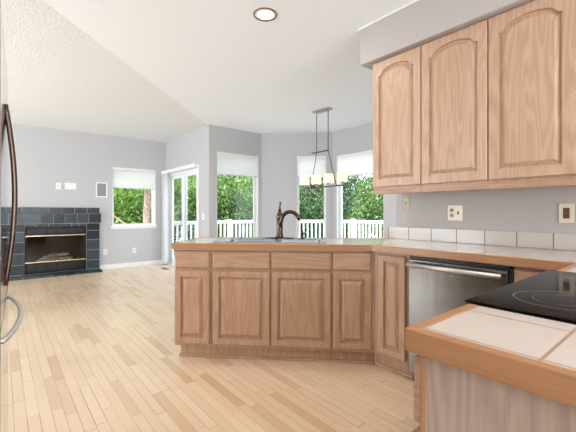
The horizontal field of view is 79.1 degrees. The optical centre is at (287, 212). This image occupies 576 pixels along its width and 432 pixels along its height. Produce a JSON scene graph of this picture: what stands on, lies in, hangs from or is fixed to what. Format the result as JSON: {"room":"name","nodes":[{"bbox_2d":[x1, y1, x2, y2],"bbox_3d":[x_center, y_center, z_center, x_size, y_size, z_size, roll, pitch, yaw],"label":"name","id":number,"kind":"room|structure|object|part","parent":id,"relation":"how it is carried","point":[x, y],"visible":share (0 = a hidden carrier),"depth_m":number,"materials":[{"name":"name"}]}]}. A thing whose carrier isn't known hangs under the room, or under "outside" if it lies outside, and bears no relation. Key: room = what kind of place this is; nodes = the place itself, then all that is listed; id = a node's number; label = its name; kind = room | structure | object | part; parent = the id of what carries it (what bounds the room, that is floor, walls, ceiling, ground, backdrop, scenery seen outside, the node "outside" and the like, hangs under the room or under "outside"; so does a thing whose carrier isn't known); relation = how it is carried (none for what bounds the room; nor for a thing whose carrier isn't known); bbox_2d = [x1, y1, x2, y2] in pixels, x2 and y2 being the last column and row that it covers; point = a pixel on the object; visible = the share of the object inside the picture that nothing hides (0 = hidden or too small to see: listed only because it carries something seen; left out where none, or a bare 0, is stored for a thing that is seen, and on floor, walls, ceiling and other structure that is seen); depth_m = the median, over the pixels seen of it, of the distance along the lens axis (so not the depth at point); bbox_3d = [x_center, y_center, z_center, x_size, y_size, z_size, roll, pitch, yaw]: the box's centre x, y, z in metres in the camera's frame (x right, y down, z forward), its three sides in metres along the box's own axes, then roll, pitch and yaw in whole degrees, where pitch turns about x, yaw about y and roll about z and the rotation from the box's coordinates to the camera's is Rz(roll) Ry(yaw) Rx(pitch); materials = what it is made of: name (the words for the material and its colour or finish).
{"room":"kitchen","nodes":[
{"label":"kitchen","id":0,"kind":"room"},
{"bbox_2d":[8,123,165,274],"bbox_3d":[-5.432,-0.197,5.687,7.130,2.707,0.140,0,0,-39],"label":"wall","id":1,"kind":"structure","parent":0,"point":[45,157],"depth_m":6.84,"materials":[{"name":"paint"}]},
{"bbox_2d":[56,183,60,188],"bbox_3d":[-4.295,-0.488,6.521,0.082,0.125,0.017,0,0,-39],"label":"switch plate","id":2,"kind":"object","parent":1,"relation":"attached to","point":[58,185],"visible":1,"depth_m":6.52,"materials":[{"name":"white plastic"}]},
{"bbox_2d":[65,183,75,189],"bbox_3d":[-4.146,-0.495,6.650,0.190,0.125,0.006,0,0,-39],"label":"blank wall plate","id":3,"kind":"object","parent":1,"relation":"attached to","point":[67,185],"visible":1,"depth_m":6.65,"materials":[{"name":"white plastic"}]},
{"bbox_2d":[96,182,106,196],"bbox_3d":[-3.733,-0.447,6.986,0.208,0.302,0.013,0,0,-39],"label":"wall speaker","id":4,"kind":"object","parent":1,"relation":"attached to","point":[101,187],"visible":1,"depth_m":6.98,"materials":[{"name":"grey plastic"}]},
{"bbox_2d":[100,260,163,269],"bbox_3d":[-3.256,1.107,7.379,1.300,0.096,0.013,0,0,-39],"label":"baseboard","id":5,"kind":"structure","parent":1,"relation":"attached to","point":[154,262],"depth_m":7.33,"materials":[{"name":"white wood"}]},
{"bbox_2d":[111,167,156,228],"bbox_3d":[-3.280,-0.287,7.428,0.928,1.276,0.160,0,0,-39],"label":"window","id":6,"kind":"structure","parent":1,"relation":"in","point":[152,224],"depth_m":7.43,"materials":[{"name":"white plastic"}]},
{"bbox_3d":[-3.315,-0.318,7.470,0.868,1.216,0.050,0,0,-39],"label":"frame","id":7,"kind":"part","parent":6,"relation":"part of","materials":[{"name":"white plastic"}]},
{"bbox_2d":[113,167,154,189],"bbox_3d":[-3.267,-0.708,7.412,0.858,0.425,0.042,0,0,-39],"label":"cellular shade","id":8,"kind":"object","parent":6,"relation":"attached to","point":[128,178],"visible":1,"depth_m":7.40,"materials":[{"name":"fabric"}]},
{"bbox_3d":[-3.264,0.294,7.409,0.928,0.032,0.110,0,0,-39],"label":"sill","id":9,"kind":"part","parent":6,"relation":"part of","materials":[{"name":"white wood"}]},
{"bbox_2d":[166,125,215,236],"bbox_3d":[-2.018,-0.197,7.040,0.140,2.707,2.113,0,0,-39],"label":"wall","id":10,"kind":"structure","parent":0,"point":[198,146],"depth_m":6.38,"materials":[{"name":"paint"}]},
{"bbox_2d":[161,163,197,263],"bbox_3d":[-2.245,0.111,7.117,0.078,2.032,1.695,0,0,-39],"label":"vertical blind","id":11,"kind":"object","parent":10,"relation":"attached to","point":[165,173],"visible":1,"depth_m":7.62,"materials":[{"name":"white plastic"}]},
{"bbox_2d":[168,164,198,265],"bbox_3d":[-2.155,0.130,7.182,0.141,2.052,1.706,0,0,-39],"label":"door","id":12,"kind":"structure","parent":10,"relation":"in","point":[182,174],"depth_m":7.17,"materials":[{"name":"white plastic"}]},
{"bbox_3d":[-2.345,0.164,7.481,0.040,1.931,0.833,0,0,-39],"label":"fixed panel","id":13,"kind":"part","parent":12,"relation":"part of","materials":[{"name":"white plastic"}]},
{"bbox_3d":[-1.929,0.164,6.900,0.040,1.931,0.793,0,0,-39],"label":"sliding panel","id":14,"kind":"part","parent":12,"relation":"part of","materials":[{"name":"white plastic"}]},
{"bbox_3d":[-2.204,0.130,7.142,0.015,2.052,1.706,0,0,-39],"label":"casing","id":15,"kind":"part","parent":12,"relation":"part of","materials":[{"name":"white wood"}]},
{"bbox_2d":[2,0,413,142],"bbox_3d":[-1.985,-1.625,1.478,12.811,0.150,12.857,0,0,6],"label":"ceiling","id":16,"kind":"structure","parent":0,"point":[228,67],"depth_m":3.69,"materials":[{"name":"paint"}]},
{"bbox_2d":[253,8,276,21],"bbox_3d":[-0.178,-1.546,2.735,0.188,0.008,0.188,0,0,-39],"label":"recessed light","id":17,"kind":"object","parent":16,"relation":"in","point":[261,14],"visible":1,"depth_m":2.72,"materials":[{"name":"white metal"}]},
{"bbox_3d":[-0.178,-1.546,2.735,0.119,0.008,0.119,0,0,-39],"label":"bulb","id":18,"kind":"part","parent":17,"relation":"part of","materials":[{"name":"white glass"}]},
{"bbox_2d":[300,107,347,188],"bbox_3d":[0.521,-0.962,5.295,0.156,1.176,0.956,0,0,-39],"label":"chandelier","id":19,"kind":"object","parent":16,"relation":"hanging from","point":[342,177],"visible":1,"depth_m":5.21,"materials":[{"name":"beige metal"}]},
{"bbox_3d":[0.267,-0.501,5.604,0.156,0.135,0.156,0,0,-39],"label":"lamp shade","id":20,"kind":"part","parent":19,"relation":"part of","materials":[{"name":"glass"}]},
{"bbox_3d":[0.436,-0.501,5.398,0.156,0.135,0.156,0,0,-39],"label":"lamp shade","id":21,"kind":"part","parent":19,"relation":"part of","materials":[{"name":"glass"}]},
{"bbox_3d":[0.444,-1.228,5.390,0.011,0.600,0.012,0,0,-39],"label":"rod","id":22,"kind":"part","parent":19,"relation":"part of","materials":[{"name":"silver metal"}]},
{"bbox_3d":[0.599,-1.228,5.201,0.011,0.600,0.012,0,0,-39],"label":"rod","id":23,"kind":"part","parent":19,"relation":"part of","materials":[{"name":"silver metal"}]},
{"bbox_3d":[0.606,-0.501,5.192,0.156,0.135,0.156,0,0,-39],"label":"lamp shade","id":24,"kind":"part","parent":19,"relation":"part of","materials":[{"name":"glass"}]},
{"bbox_3d":[0.775,-0.501,4.987,0.156,0.135,0.156,0,0,-39],"label":"lamp shade","id":25,"kind":"part","parent":19,"relation":"part of","materials":[{"name":"glass"}]},
{"bbox_2d":[8,264,419,431],"bbox_3d":[-1.140,1.216,2.153,9.260,0.120,11.053,0,0,-39],"label":"floor","id":26,"kind":"structure","parent":0,"point":[98,351],"depth_m":2.45,"materials":[{"name":"beige wood"}]},
{"bbox_2d":[0,0,22,431],"bbox_3d":[-1.341,0.266,1.111,0.795,1.779,0.896,0,0,-38],"label":"refrigerator","id":27,"kind":"object","parent":26,"relation":"on","point":[6,132],"visible":1,"depth_m":1.24,"materials":[{"name":"grey metal"}]},
{"bbox_3d":[-0.956,-0.146,1.124,0.059,0.955,0.446,0,0,-38],"label":"door","id":28,"kind":"part","parent":27,"relation":"part of","materials":[{"name":"silver metal"}]},
{"bbox_3d":[-1.094,0.724,1.302,0.059,0.765,0.896,0,0,-38],"label":"freezer drawer","id":29,"kind":"part","parent":27,"relation":"part of","materials":[{"name":"silver metal"}]},
{"bbox_3d":[-1.231,-0.146,1.480,0.059,0.955,0.446,0,0,-38],"label":"door","id":30,"kind":"part","parent":27,"relation":"part of","materials":[{"name":"silver metal"}]},
{"bbox_3d":[-1.038,-0.064,1.301,0.046,0.673,0.016,0,0,-38],"label":"door handle","id":31,"kind":"part","parent":27,"relation":"part of","materials":[{"name":"metal"}]},
{"bbox_3d":[-1.083,0.400,1.374,0.063,0.016,0.725,0,0,-38],"label":"freezer handle","id":32,"kind":"part","parent":27,"relation":"part of","materials":[{"name":"silver metal"}]},
{"bbox_2d":[8,207,102,280],"bbox_3d":[-4.362,0.533,6.555,1.473,1.244,0.720,0,0,-39],"label":"fireplace","id":33,"kind":"object","parent":26,"relation":"on","point":[47,239],"visible":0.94,"depth_m":6.56,"materials":[{"name":"tile"}]},
{"bbox_3d":[-4.308,0.695,6.492,0.959,0.832,0.043,0,0,-39],"label":"frame","id":34,"kind":"part","parent":33,"relation":"part of","materials":[{"name":"black metal"}]},
{"bbox_2d":[175,249,213,356],"bbox_3d":[-0.717,0.725,3.031,0.295,0.861,0.621,0,0,6],"label":"base cabinet","id":35,"kind":"object","parent":26,"relation":"on","point":[193,268],"visible":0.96,"depth_m":2.73,"materials":[{"name":"brown wood"}]},
{"bbox_3d":[-0.751,0.370,2.732,0.279,0.132,0.020,0,0,6],"label":"drawer","id":36,"kind":"part","parent":35,"relation":"part of","materials":[{"name":"brown wood"}]},
{"bbox_3d":[-0.751,0.742,2.732,0.279,0.570,0.020,0,0,6],"label":"door","id":37,"kind":"part","parent":35,"relation":"part of","materials":[{"name":"brown wood"}]},
{"bbox_3d":[-0.734,1.145,2.789,0.284,0.021,0.014,0,0,6],"label":"shoe molding","id":38,"kind":"part","parent":35,"relation":"part of","materials":[{"name":"brown wood"}]},
{"bbox_2d":[212,250,331,361],"bbox_3d":[-0.105,0.725,2.972,0.932,0.861,0.621,0,0,6],"label":"base cabinet","id":39,"kind":"object","parent":26,"relation":"on","point":[267,304],"visible":0.98,"depth_m":2.67,"materials":[{"name":"brown wood"}]},
{"bbox_3d":[-0.364,0.370,2.695,0.447,0.132,0.020,0,0,6],"label":"drawer","id":40,"kind":"part","parent":39,"relation":"part of","materials":[{"name":"brown wood"}]},
{"bbox_3d":[-0.364,0.742,2.695,0.447,0.570,0.020,0,0,6],"label":"door","id":41,"kind":"part","parent":39,"relation":"part of","materials":[{"name":"brown wood"}]},
{"bbox_3d":[-0.128,1.145,2.731,0.932,0.021,0.014,0,0,6],"label":"shoe molding","id":42,"kind":"part","parent":39,"relation":"part of","materials":[{"name":"brown wood"}]},
{"bbox_2d":[171,237,418,251],"bbox_3d":[0.125,0.267,2.948,2.005,0.052,0.680,0,0,6],"label":"countertop","id":43,"kind":"structure","parent":39,"relation":"on","point":[201,243],"depth_m":2.67,"materials":[{"name":"tile"}]},
{"bbox_2d":[213,237,326,243],"bbox_3d":[-0.124,0.328,2.962,0.894,0.190,0.484,0,0,6],"label":"sink","id":44,"kind":"object","parent":43,"relation":"in","point":[229,239],"visible":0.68,"depth_m":3.07,"materials":[{"name":"metal"}]},
{"bbox_3d":[-0.336,0.330,2.952,0.380,0.186,0.330,0,0,6],"label":"bowl","id":45,"kind":"part","parent":44,"relation":"part of","materials":[{"name":"metal"}]},
{"bbox_3d":[0.082,0.330,2.912,0.380,0.186,0.330,0,0,6],"label":"bowl","id":46,"kind":"part","parent":44,"relation":"part of","materials":[{"name":"metal"}]},
{"bbox_2d":[266,202,301,238],"bbox_3d":[-0.036,0.072,3.135,0.338,0.329,0.077,0,0,11],"label":"faucet","id":47,"kind":"object","parent":43,"relation":"on","point":[280,216],"visible":1,"depth_m":3.11,"materials":[{"name":"brown metal"}]},
{"bbox_3d":[0.005,0.060,3.110,0.180,0.159,0.046,0,0,14],"label":"spout","id":48,"kind":"part","parent":47,"relation":"part of","materials":[{"name":"brown metal"}]},
{"bbox_3d":[0.098,0.370,2.650,0.450,0.132,0.020,0,0,6],"label":"drawer","id":49,"kind":"part","parent":39,"relation":"part of","materials":[{"name":"brown wood"}]},
{"bbox_3d":[0.098,0.742,2.650,0.450,0.570,0.020,0,0,6],"label":"door","id":50,"kind":"part","parent":39,"relation":"part of","materials":[{"name":"brown wood"}]},
{"bbox_2d":[331,251,374,363],"bbox_3d":[0.523,0.725,2.911,0.329,0.861,0.621,0,0,6],"label":"base cabinet","id":51,"kind":"object","parent":26,"relation":"on","point":[352,271],"visible":0.96,"depth_m":2.61,"materials":[{"name":"brown wood"}]},
{"bbox_3d":[0.479,0.370,2.614,0.284,0.132,0.020,0,0,6],"label":"drawer","id":52,"kind":"part","parent":51,"relation":"part of","materials":[{"name":"brown wood"}]},
{"bbox_3d":[0.479,0.742,2.614,0.284,0.570,0.020,0,0,6],"label":"door","id":53,"kind":"part","parent":51,"relation":"part of","materials":[{"name":"brown wood"}]},
{"bbox_3d":[0.496,1.145,2.670,0.322,0.021,0.014,0,0,6],"label":"shoe molding","id":54,"kind":"part","parent":51,"relation":"part of","materials":[{"name":"brown wood"}]},
{"bbox_2d":[373,252,412,378],"bbox_3d":[0.950,0.725,2.685,0.621,0.861,0.322,0,0,-39],"label":"base cabinet","id":55,"kind":"object","parent":26,"relation":"on","point":[390,271],"visible":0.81,"depth_m":2.48,"materials":[{"name":"brown wood"}]},
{"bbox_3d":[0.735,0.666,2.473,0.020,0.716,0.220,0,0,-39],"label":"door","id":56,"kind":"part","parent":55,"relation":"part of","materials":[{"name":"brown wood"}]},
{"bbox_3d":[0.764,1.145,2.529,0.014,0.021,0.316,0,0,-39],"label":"shoe molding","id":57,"kind":"part","parent":55,"relation":"part of","materials":[{"name":"brown wood"}]},
{"bbox_2d":[406,256,513,380],"bbox_3d":[1.219,0.727,2.290,0.661,0.858,0.622,0,0,-39],"label":"dishwasher","id":58,"kind":"object","parent":26,"relation":"on","point":[437,286],"visible":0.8,"depth_m":2.16,"materials":[{"name":"silver metal"}]},
{"bbox_3d":[0.969,0.349,2.098,0.030,0.030,0.564,0,0,-39],"label":"handle","id":59,"kind":"part","parent":58,"relation":"part of","materials":[{"name":"silver metal"}]},
{"bbox_2d":[412,354,575,431],"bbox_3d":[0.567,0.725,0.595,0.276,0.861,0.621,0,0,-39],"label":"base cabinet","id":60,"kind":"object","parent":26,"relation":"on","point":[447,398],"visible":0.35,"depth_m":0.65,"materials":[{"name":"brown wood"}]},
{"bbox_3d":[0.376,0.747,0.827,0.270,0.560,0.020,0,0,-39],"label":"door","id":61,"kind":"part","parent":60,"relation":"part of","materials":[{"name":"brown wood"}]},
{"bbox_3d":[0.376,0.374,0.827,0.270,0.140,0.020,0,0,-39],"label":"drawer","id":62,"kind":"part","parent":60,"relation":"part of","materials":[{"name":"brown wood"}]},
{"bbox_2d":[405,304,575,407],"bbox_3d":[0.566,0.267,0.575,0.305,0.052,0.647,0,0,-39],"label":"countertop","id":63,"kind":"structure","parent":60,"relation":"on","point":[535,355],"depth_m":0.65,"materials":[{"name":"tile"}]},
{"bbox_2d":[514,267,547,281],"bbox_3d":[1.537,0.725,1.972,0.621,0.861,0.272,0,0,-39],"label":"base cabinet","id":64,"kind":"object","parent":26,"relation":"on","point":[520,273],"visible":0.08,"depth_m":1.84,"materials":[{"name":"brown wood"}]},
{"bbox_3d":[1.697,0.725,1.508,1.015,0.861,0.602,0,0,-39],"label":"base cabinet","id":65,"kind":"object","parent":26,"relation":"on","visible":0},
{"bbox_2d":[371,240,575,272],"bbox_3d":[1.322,0.267,1.962,1.026,0.052,1.826,0,0,-39],"label":"countertop","id":66,"kind":"structure","parent":65,"relation":"on","point":[524,257],"depth_m":2.09,"materials":[{"name":"tile"}]},
{"bbox_2d":[216,126,261,236],"bbox_3d":[-0.952,-0.197,6.641,0.997,2.707,0.140,0,0,-39],"label":"wall","id":67,"kind":"structure","parent":0,"point":[228,140],"depth_m":6.64,"materials":[{"name":"paint"}]},
{"bbox_2d":[217,151,257,236],"bbox_3d":[-0.960,-0.165,6.601,0.959,1.860,0.160,0,0,-39],"label":"window","id":68,"kind":"structure","parent":67,"relation":"in","point":[255,179],"depth_m":6.89,"materials":[{"name":"white plastic"}]},
{"bbox_2d":[217,152,257,176],"bbox_3d":[-0.948,-0.886,6.586,0.889,0.406,0.042,0,0,-39],"label":"cellular shade","id":69,"kind":"object","parent":68,"relation":"attached to","point":[231,164],"visible":1,"depth_m":6.56,"materials":[{"name":"fabric"}]},
{"bbox_3d":[-0.948,-0.690,6.586,0.889,0.012,0.034,0,0,-39],"label":"rail","id":70,"kind":"part","parent":69,"relation":"part of","materials":[{"name":"white plastic"}]},
{"bbox_3d":[-0.995,-0.195,6.644,0.899,1.800,0.050,0,0,-39],"label":"frame","id":71,"kind":"part","parent":68,"relation":"part of","materials":[{"name":"white plastic"}]},
{"bbox_2d":[262,132,332,237],"bbox_3d":[0.183,-0.197,6.906,1.404,2.707,0.140,0,0,6],"label":"wall","id":72,"kind":"structure","parent":0,"point":[280,151],"depth_m":6.86,"materials":[{"name":"paint"}]},
{"bbox_2d":[297,155,325,237],"bbox_3d":[0.461,-0.169,6.854,0.636,1.868,0.160,0,0,5],"label":"window","id":73,"kind":"structure","parent":72,"relation":"in","point":[322,155],"depth_m":6.86,"materials":[{"name":"white plastic"}]},
{"bbox_2d":[297,156,325,177],"bbox_3d":[0.459,-0.885,6.834,0.566,0.424,0.042,0,0,6],"label":"cellular shade","id":74,"kind":"object","parent":73,"relation":"attached to","point":[305,164],"visible":0.8,"depth_m":6.83,"materials":[{"name":"fabric"}]},
{"bbox_2d":[333,123,372,237],"bbox_3d":[1.833,-0.197,5.717,0.140,2.707,2.842,0,0,-39],"label":"wall","id":75,"kind":"structure","parent":0,"point":[359,138],"depth_m":6.49,"materials":[{"name":"paint"}]},
{"bbox_2d":[337,150,369,237],"bbox_3d":[1.479,-0.159,6.106,0.160,1.848,1.666,0,0,-39],"label":"window","id":76,"kind":"structure","parent":75,"relation":"in","point":[339,188],"depth_m":6.72,"materials":[{"name":"white plastic"}]},
{"bbox_3d":[1.522,-0.189,6.141,0.050,1.788,1.606,0,0,-39],"label":"frame","id":77,"kind":"part","parent":76,"relation":"part of","materials":[{"name":"white plastic"}]},
{"bbox_2d":[337,150,372,175],"bbox_3d":[1.464,-0.873,6.093,0.042,0.409,1.596,0,0,-39],"label":"cellular shade","id":78,"kind":"object","parent":76,"relation":"attached to","point":[360,163],"visible":0.43,"depth_m":6.34,"materials":[{"name":"fabric"}]},
{"bbox_2d":[383,194,395,237],"bbox_3d":[1.790,-0.197,3.931,2.196,2.707,0.140,0,0,-39],"label":"wall","id":79,"kind":"structure","parent":0,"point":[389,200],"depth_m":3.23,"materials":[{"name":"paint"}]},
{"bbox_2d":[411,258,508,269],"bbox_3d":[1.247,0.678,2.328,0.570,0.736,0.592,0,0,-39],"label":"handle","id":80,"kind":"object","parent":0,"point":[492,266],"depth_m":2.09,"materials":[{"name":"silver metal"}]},
{"bbox_2d":[396,185,575,250],"bbox_3d":[2.621,-0.197,1.308,0.140,2.707,4.965,0,0,-39],"label":"wall","id":81,"kind":"structure","parent":0,"point":[530,209],"depth_m":2.55,"materials":[{"name":"paint"}]},
{"bbox_2d":[358,0,418,31],"bbox_3d":[2.321,-1.543,1.208,0.448,0.013,4.902,0,0,-39],"label":"trim","id":82,"kind":"structure","parent":81,"relation":"attached to","point":[414,1],"depth_m":2.72,"materials":[{"name":"white wood"}]},
{"bbox_2d":[373,45,421,194],"bbox_3d":[0.992,-0.695,2.865,0.389,1.096,0.432,0,0,-39],"label":"upper cabinet","id":83,"kind":"object","parent":81,"relation":"attached to","point":[397,78],"visible":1,"depth_m":2.73,"materials":[{"name":"brown wood"}]},
{"bbox_3d":[0.858,-0.167,2.755,0.024,0.042,0.432,0,0,-39],"label":"light rail","id":84,"kind":"part","parent":83,"relation":"part of","materials":[{"name":"brown wood"}]},
{"bbox_2d":[403,197,409,209],"bbox_3d":[1.049,-0.075,3.096,0.008,0.118,0.070,0,0,-39],"label":"phone jack plate","id":85,"kind":"object","parent":81,"relation":"attached to","point":[406,200],"visible":1,"depth_m":3.09,"materials":[{"name":"beige plastic"}]},
{"bbox_2d":[360,0,532,69],"bbox_3d":[2.331,-1.397,1.207,0.433,0.306,4.887,0,0,-39],"label":"soffit","id":86,"kind":"structure","parent":81,"relation":"attached to","point":[422,22],"depth_m":2.53,"materials":[{"name":"paint"}]},
{"bbox_2d":[421,18,488,191],"bbox_3d":[1.275,-0.695,2.521,0.389,1.096,0.458,0,0,-39],"label":"upper cabinet","id":87,"kind":"object","parent":81,"relation":"attached to","point":[454,66],"visible":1,"depth_m":2.38,"materials":[{"name":"brown wood"}]},
{"bbox_3d":[1.141,-0.167,2.411,0.024,0.042,0.458,0,0,-39],"label":"light rail","id":88,"kind":"part","parent":87,"relation":"part of","materials":[{"name":"brown wood"}]},
{"bbox_2d":[448,205,462,220],"bbox_3d":[1.321,0.006,2.760,0.017,0.122,0.118,0,0,-39],"label":"outlet switch plate","id":89,"kind":"object","parent":81,"relation":"attached to","point":[455,212],"visible":1,"depth_m":2.76,"materials":[{"name":"beige plastic"}]},
{"bbox_2d":[384,227,575,250],"bbox_3d":[2.446,0.189,1.401,0.010,0.105,4.850,0,0,-39],"label":"backsplash","id":90,"kind":"structure","parent":81,"relation":"attached to","point":[560,241],"depth_m":2.56,"materials":[{"name":"tile"}]},
{"bbox_2d":[488,0,575,188],"bbox_3d":[1.562,-0.695,2.173,0.389,1.096,0.443,0,0,-39],"label":"upper cabinet","id":91,"kind":"object","parent":81,"relation":"attached to","point":[532,45],"visible":1,"depth_m":2.03,"materials":[{"name":"brown wood"}]},
{"bbox_3d":[1.429,-0.167,2.062,0.024,0.042,0.443,0,0,-39],"label":"light rail","id":92,"kind":"part","parent":91,"relation":"part of","materials":[{"name":"brown wood"}]},
{"bbox_2d":[559,203,574,222],"bbox_3d":[1.772,0.006,2.219,0.009,0.125,0.080,0,0,-39],"label":"wall outlet","id":93,"kind":"object","parent":81,"relation":"attached to","point":[566,210],"visible":1,"depth_m":2.21,"materials":[{"name":"beige plastic"}]},
{"bbox_2d":[465,270,575,324],"bbox_3d":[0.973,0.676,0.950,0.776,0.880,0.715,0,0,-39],"label":"cooktop","id":94,"kind":"object","parent":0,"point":[550,294],"visible":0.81,"depth_m":0.97,"materials":[{"name":"black glass"}]},
{"label":"outside","id":95,"kind":"structure","parent":0,"visible":0},
{"bbox_3d":[0.974,1.266,7.541,5.105,0.100,6.800,0,0,-39],"label":"deck","id":96,"kind":"object","parent":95,"visible":0},
{"bbox_2d":[174,219,382,257],"bbox_3d":[1.296,0.706,8.926,8.386,1.019,3.016,0,0,14],"label":"deck railing","id":97,"kind":"object","parent":96,"relation":"on","point":[229,222],"visible":0.21,"depth_m":9.86,"materials":[{"name":"white wood"}]},
{"bbox_3d":[-1.837,0.277,9.501,3.150,0.090,0.090,0,0,-39],"label":"rail","id":98,"kind":"part","parent":97,"relation":"part of","materials":[{"name":"white wood"}]},
{"bbox_3d":[-1.625,0.706,9.676,0.100,1.019,0.100,0,0,-39],"label":"post","id":99,"kind":"part","parent":97,"relation":"part of","materials":[{"name":"white wood"}]},
{"bbox_3d":[0.645,0.277,10.380,2.546,0.090,0.090,0,0,6],"label":"rail","id":100,"kind":"part","parent":97,"relation":"part of","materials":[{"name":"white wood"}]},
{"bbox_3d":[1.912,0.706,10.258,0.100,1.019,0.100,0,0,-39],"label":"post","id":101,"kind":"part","parent":97,"relation":"part of","materials":[{"name":"white wood"}]},
{"bbox_3d":[3.439,0.277,8.406,0.090,0.090,4.800,0,0,-39],"label":"rail","id":102,"kind":"part","parent":97,"relation":"part of","materials":[{"name":"white wood"}]},
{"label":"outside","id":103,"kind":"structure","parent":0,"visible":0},
{"bbox_3d":[1.357,4.006,14.077,70.000,0.100,70.000,0,0,-39],"label":"ground","id":104,"kind":"structure","parent":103,"visible":0},
{"bbox_2d":[114,188,143,223],"bbox_3d":[-7.548,0.692,12.989,4.829,6.578,4.210,0,0,-8],"label":"tree","id":105,"kind":"object","parent":104,"relation":"on","point":[123,191],"visible":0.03,"depth_m":13.11,"materials":[{"name":"green plant"}]},
{"bbox_2d":[114,177,195,251],"bbox_3d":[-6.079,0.692,14.936,4.829,6.578,4.210,0,0,7],"label":"tree","id":106,"kind":"object","parent":104,"relation":"on","point":[137,219],"visible":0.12,"depth_m":14.22,"materials":[{"name":"green plant"}]},
{"bbox_2d":[114,175,195,223],"bbox_3d":[-4.369,0.193,10.968,4.082,7.577,4.114,0,0,6],"label":"tree","id":107,"kind":"object","parent":104,"relation":"on","point":[147,192],"visible":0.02,"depth_m":11.04,"materials":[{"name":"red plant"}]},
{"bbox_2d":[135,174,252,250],"bbox_3d":[-4.193,0.903,15.690,5.041,6.155,4.508,0,0,-32],"label":"tree","id":108,"kind":"object","parent":104,"relation":"on","point":[220,204],"visible":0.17,"depth_m":14.81,"materials":[{"name":"green plant"}]},
{"bbox_2d":[217,175,252,236],"bbox_3d":[-3.804,-0.590,21.491,6.152,9.151,5.906,0,0,26],"label":"tree","id":109,"kind":"object","parent":104,"relation":"on","point":[218,175],"visible":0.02,"depth_m":20.80,"materials":[{"name":"green plant"}]},
{"bbox_2d":[217,176,302,236],"bbox_3d":[-1.774,0.903,16.316,4.508,6.155,5.041,0,0,-39],"label":"tree","id":110,"kind":"object","parent":104,"relation":"on","point":[245,188],"visible":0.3,"depth_m":15.03,"materials":[{"name":"green plant"}]},
{"bbox_2d":[299,176,372,237],"bbox_3d":[1.698,0.589,16.274,4.375,6.779,4.557,0,0,42],"label":"tree","id":111,"kind":"object","parent":104,"relation":"on","point":[315,203],"visible":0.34,"depth_m":15.64,"materials":[{"name":"green plant"}]},
{"bbox_2d":[301,175,377,237],"bbox_3d":[3.728,-0.590,21.779,5.906,9.151,6.152,0,0,-3],"label":"tree","id":112,"kind":"object","parent":104,"relation":"on","point":[347,192],"visible":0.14,"depth_m":20.07,"materials":[{"name":"green plant"}]},
{"bbox_2d":[347,175,382,237],"bbox_3d":[4.952,0.903,15.399,5.041,6.155,4.508,0,0,36],"label":"tree","id":113,"kind":"object","parent":104,"relation":"on","point":[374,203],"visible":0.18,"depth_m":15.12,"materials":[{"name":"green plant"}]}
]}

